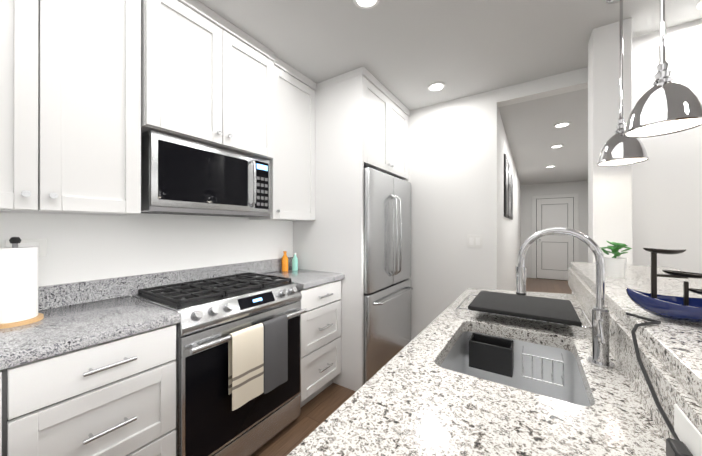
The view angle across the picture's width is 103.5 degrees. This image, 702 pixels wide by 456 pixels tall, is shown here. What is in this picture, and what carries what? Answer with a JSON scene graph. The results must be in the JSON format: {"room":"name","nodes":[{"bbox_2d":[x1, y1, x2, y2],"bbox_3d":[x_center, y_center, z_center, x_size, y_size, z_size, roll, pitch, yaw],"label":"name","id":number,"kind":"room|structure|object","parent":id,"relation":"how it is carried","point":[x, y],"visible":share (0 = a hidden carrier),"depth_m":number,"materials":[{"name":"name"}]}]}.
{"room":"kitchen","nodes":[
{"label":"kitchen","id":0,"kind":"room"},
{"bbox_2d":[0,212,292,295],"bbox_3d":[-1.502,0.014,1.194,0.108,2.550,5.540,0,0,33],"label":"wall","id":1,"kind":"structure","parent":0,"point":[72,248],"depth_m":1.55,"materials":[{"name":"paint"}]},
{"bbox_2d":[0,0,163,215],"bbox_3d":[-1.304,-0.663,1.132,0.302,1.194,0.810,0,0,33],"label":"upper cabinet","id":2,"kind":"object","parent":1,"relation":"attached to","point":[91,91],"depth_m":1.16,"materials":[{"name":"white wood"}]},
{"bbox_2d":[164,0,275,159],"bbox_3d":[-0.898,-0.880,1.749,0.302,0.759,0.790,0,0,33],"label":"upper cabinet","id":3,"kind":"object","parent":1,"relation":"attached to","point":[220,82],"depth_m":1.63,"materials":[{"name":"white wood"}]},
{"bbox_2d":[141,130,269,216],"bbox_3d":[-0.907,-0.290,1.772,0.366,0.412,0.754,0,0,33],"label":"over-the-range microwave","id":4,"kind":"object","parent":3,"relation":"attached to","point":[181,176],"visible":0.98,"depth_m":1.59,"materials":[{"name":"silver metal"}]},
{"bbox_2d":[249,57,316,220],"bbox_3d":[-0.564,-0.662,2.255,0.302,1.194,0.547,0,0,33],"label":"upper cabinet","id":5,"kind":"object","parent":1,"relation":"attached to","point":[292,173],"depth_m":2.21,"materials":[{"name":"white wood"}]},
{"bbox_2d":[250,277,571,455],"bbox_3d":[3.087,1.316,2.276,6.740,0.050,12.400,0,0,33],"label":"floor","id":6,"kind":"structure","parent":0,"point":[320,408],"depth_m":1.95,"materials":[{"name":"brown wood"}]},
{"bbox_2d":[0,367,11,455],"bbox_3d":[-1.473,0.848,0.641,0.557,0.880,0.788,0,0,33],"label":"base cabinet","id":7,"kind":"object","parent":6,"relation":"on","point":[5,374],"depth_m":0.83,"materials":[{"name":"white wood"}]},
{"bbox_2d":[12,324,175,455],"bbox_3d":[-1.143,0.849,1.142,0.557,0.880,0.543,0,0,33],"label":"base cabinet","id":8,"kind":"object","parent":6,"relation":"on","point":[116,397],"depth_m":1.00,"materials":[{"name":"white wood"}]},
{"bbox_2d":[132,272,306,455],"bbox_3d":[-0.738,0.813,1.660,0.610,0.953,0.752,0,0,33],"label":"range","id":9,"kind":"object","parent":6,"relation":"on","point":[216,312],"visible":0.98,"depth_m":1.41,"materials":[{"name":"silver metal"}]},
{"bbox_2d":[228,323,263,410],"bbox_3d":[-0.539,0.703,1.430,0.043,0.372,0.185,0,0,33],"label":"towel","id":10,"kind":"object","parent":9,"relation":"hanging from","point":[245,365],"visible":1,"depth_m":1.41,"materials":[{"name":"beige fabric"}]},
{"bbox_2d":[262,315,287,393],"bbox_3d":[-0.438,0.711,1.583,0.043,0.388,0.168,0,0,33],"label":"towel","id":11,"kind":"object","parent":9,"relation":"hanging from","point":[275,352],"visible":0.98,"depth_m":1.57,"materials":[{"name":"grey fabric"}]},
{"bbox_2d":[298,280,340,407],"bbox_3d":[-0.440,0.851,2.210,0.557,0.880,0.482,0,0,33],"label":"base cabinet","id":12,"kind":"object","parent":6,"relation":"on","point":[321,323],"depth_m":2.03,"materials":[{"name":"white wood"}]},
{"bbox_2d":[0,257,344,369],"bbox_3d":[-1.187,0.336,1.049,0.587,0.145,3.245,0,0,33],"label":"countertop","id":13,"kind":"structure","parent":12,"relation":"on","point":[80,315],"depth_m":1.24,"materials":[{"name":"grey stone"}]},
{"bbox_2d":[0,237,43,328],"bbox_3d":[-1.312,0.202,1.081,0.150,0.335,0.150,0,0,33],"label":"paper towel","id":14,"kind":"object","parent":13,"relation":"on","point":[18,286],"visible":1,"depth_m":1.05,"materials":[{"name":"white paper"}]},
{"bbox_2d":[282,251,287,270],"bbox_3d":[-0.572,0.286,2.395,0.056,0.170,0.055,0,0,33],"label":"bottle","id":15,"kind":"object","parent":13,"relation":"on","point":[285,263],"depth_m":2.37,"materials":[{"name":"orange glass"}]},
{"bbox_2d":[292,253,297,270],"bbox_3d":[-0.494,0.296,2.440,0.052,0.150,0.051,0,0,33],"label":"bottle","id":16,"kind":"object","parent":13,"relation":"on","point":[294,261],"depth_m":2.42,"materials":[{"name":"teal glass"}]},
{"bbox_2d":[293,66,409,390],"bbox_3d":[0.050,0.017,2.759,0.773,2.550,0.972,0,0,33],"label":"enclosure","id":17,"kind":"object","parent":6,"relation":"on","point":[362,114],"visible":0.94,"depth_m":2.28,"materials":[{"name":"white wood"}]},
{"bbox_2d":[364,167,412,383],"bbox_3d":[0.098,0.407,2.729,0.831,1.770,0.902,0,0,33],"label":"refrigerator","id":18,"kind":"object","parent":6,"relation":"on","point":[388,288],"visible":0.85,"depth_m":2.40,"materials":[{"name":"metal"}]},
{"bbox_2d":[588,18,631,264],"bbox_3d":[1.653,0.015,1.774,0.180,2.550,0.180,0,0,33],"label":"column","id":19,"kind":"structure","parent":6,"relation":"on","point":[609,203],"depth_m":1.71,"materials":[{"name":"paint"}]},
{"bbox_3d":[0.072,0.848,0.196,0.513,0.880,3.207,0,0,33],"label":"kitchen island","id":20,"kind":"object","parent":6,"relation":"on","visible":0},
{"bbox_2d":[287,288,665,455],"bbox_3d":[0.110,0.388,0.281,0.545,0.040,3.389,0,0,33],"label":"island countertop","id":21,"kind":"structure","parent":20,"relation":"on","point":[412,398],"depth_m":0.56,"materials":[{"name":"white stone"}]},
{"bbox_2d":[440,331,590,405],"bbox_3d":[0.477,0.509,0.833,0.350,0.200,0.445,0,0,33],"label":"sink","id":22,"kind":"object","parent":21,"relation":"in","point":[573,390],"visible":0.19,"depth_m":0.97,"materials":[{"name":"metal"}]},
{"bbox_2d":[469,333,563,386],"bbox_3d":[0.575,0.462,0.979,0.282,0.103,0.077,0,0,33],"label":"sink caddy","id":23,"kind":"object","parent":22,"relation":"in","point":[492,354],"visible":1,"depth_m":0.99,"materials":[{"name":"black plastic"}]},
{"bbox_2d":[455,291,591,328],"bbox_3d":[0.701,0.338,1.155,0.447,0.054,0.330,0,0,33],"label":"mat","id":24,"kind":"object","parent":21,"relation":"on","point":[555,311],"visible":0.88,"depth_m":1.09,"materials":[{"name":"black rubber"}]},
{"bbox_2d":[516,227,614,368],"bbox_3d":[0.594,0.183,0.779,0.226,0.372,0.103,0,0,33],"label":"faucet","id":25,"kind":"object","parent":21,"relation":"on","point":[600,336],"visible":1,"depth_m":0.75,"materials":[{"name":"silver metal"}]},
{"bbox_3d":[0.483,0.773,0.219,0.145,1.030,3.698,0,0,33],"label":"wall","id":26,"kind":"structure","parent":6,"relation":"on","visible":0},
{"bbox_2d":[568,262,701,441],"bbox_3d":[0.596,0.292,0.146,0.455,0.150,3.698,0,0,33],"label":"bar","id":27,"kind":"object","parent":26,"relation":"on","point":[670,351],"visible":0.71,"depth_m":0.61,"materials":[{"name":"white stone"}]},
{"bbox_2d":[600,241,631,277],"bbox_3d":[1.193,0.138,1.249,0.100,0.162,0.088,0,0,33],"label":"plant","id":28,"kind":"object","parent":27,"relation":"on","point":[615,265],"visible":1,"depth_m":1.23,"materials":[{"name":"green plant"}]},
{"bbox_2d":[626,248,701,322],"bbox_3d":[0.783,0.133,0.653,0.196,0.169,0.124,0,0,33],"label":"boat","id":29,"kind":"object","parent":27,"relation":"on","point":[685,307],"visible":1,"depth_m":0.66,"materials":[{"name":"blue ceramic"}]},
{"bbox_2d":[626,312,701,455],"bbox_3d":[0.578,0.281,0.507,0.075,0.143,0.432,0,0,33],"label":"cord","id":30,"kind":"object","parent":26,"relation":"attached to","point":[686,435],"visible":0.98,"depth_m":0.41,"materials":[{"name":"black plastic"}]},
{"bbox_2d":[198,0,701,184],"bbox_3d":[3.087,-1.239,2.280,6.740,0.200,12.400,0,0,33],"label":"ceiling","id":31,"kind":"structure","parent":0,"point":[405,53],"depth_m":1.91,"materials":[{"name":"paint"}]},
{"bbox_2d":[353,0,379,8],"bbox_3d":[0.085,-1.253,1.504,0.149,0.014,0.149,0,0,27],"label":"recessed light","id":32,"kind":"object","parent":31,"relation":"in","point":[370,4],"depth_m":1.54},
{"bbox_2d":[428,81,444,90],"bbox_3d":[0.756,-1.252,2.451,0.149,0.014,0.149,0,0,27],"label":"recessed light","id":33,"kind":"object","parent":31,"relation":"in","point":[435,86],"depth_m":2.43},
{"bbox_2d":[550,144,563,147],"bbox_3d":[2.843,-1.130,3.818,0.149,0.014,0.149,0,0,27],"label":"recessed light","id":34,"kind":"object","parent":31,"relation":"in","point":[557,145],"depth_m":3.81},
{"bbox_2d":[554,122,570,127],"bbox_3d":[2.312,-1.131,3.030,0.149,0.014,0.149,0,0,27],"label":"recessed light","id":35,"kind":"object","parent":31,"relation":"in","point":[562,124],"depth_m":3.01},
{"bbox_2d":[596,0,648,166],"bbox_3d":[1.447,-0.805,1.480,0.201,0.910,0.201,0,0,33],"label":"pendant light","id":36,"kind":"object","parent":31,"relation":"hanging from","point":[619,149],"visible":0.92,"depth_m":1.47,"materials":[{"name":"silver metal"}]},
{"bbox_2d":[623,0,701,137],"bbox_3d":[1.108,-0.806,0.985,0.201,0.910,0.201,0,0,33],"label":"pendant light","id":37,"kind":"object","parent":31,"relation":"hanging from","point":[665,104],"visible":1,"depth_m":0.96,"materials":[{"name":"silver metal"}]},
{"bbox_2d":[696,0,701,9],"bbox_3d":[2.004,-1.253,1.509,0.149,0.014,0.149,0,0,24],"label":"recessed light","id":38,"kind":"object","parent":31,"relation":"in","point":[699,5],"depth_m":1.55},
{"bbox_2d":[409,89,497,340],"bbox_3d":[0.688,0.017,2.990,1.590,2.550,0.132,0,0,33],"label":"wall","id":39,"kind":"structure","parent":0,"point":[453,162],"depth_m":2.72,"materials":[{"name":"paint"}]},
{"bbox_2d":[498,109,520,290],"bbox_3d":[2.933,0.080,5.050,0.132,2.430,5.780,0,0,33],"label":"wall","id":40,"kind":"structure","parent":0,"point":[509,238],"depth_m":3.42,"materials":[{"name":"paint"}]},
{"bbox_2d":[504,154,509,217],"bbox_3d":[1.821,-0.478,3.245,0.023,0.700,0.380,0,0,33],"label":"picture","id":41,"kind":"object","parent":40,"relation":"attached to","point":[508,192],"depth_m":3.14,"materials":[{"name":"black plastic"}]},
{"bbox_2d":[509,167,511,218],"bbox_3d":[2.080,-0.477,3.637,0.023,0.700,0.380,0,0,33],"label":"picture","id":42,"kind":"object","parent":40,"relation":"attached to","point":[510,167],"depth_m":3.73,"materials":[{"name":"black plastic"}]},
{"bbox_2d":[511,172,512,219],"bbox_3d":[2.338,-0.476,4.030,0.023,0.700,0.380,0,0,33],"label":"picture","id":43,"kind":"object","parent":40,"relation":"attached to","point":[512,172],"depth_m":4.04,"materials":[{"name":"black plastic"}]},
{"bbox_2d":[497,67,587,106],"bbox_3d":[1.935,-1.199,2.177,1.390,0.120,0.120,0,0,33],"label":"wall","id":44,"kind":"structure","parent":0,"point":[566,82],"depth_m":2.33,"materials":[{"name":"paint"}]},
{"bbox_2d":[521,180,587,280],"bbox_3d":[5.096,0.083,6.972,1.390,2.430,0.190,0,0,33],"label":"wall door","id":45,"kind":"structure","parent":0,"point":[553,205],"depth_m":6.93,"materials":[{"name":"paint"}]},
{"bbox_2d":[632,19,701,273],"bbox_3d":[3.603,0.013,0.753,4.200,2.550,0.120,0,0,33],"label":"wall","id":46,"kind":"structure","parent":0,"point":[667,194],"depth_m":1.73,"materials":[{"name":"paint"}]}
]}

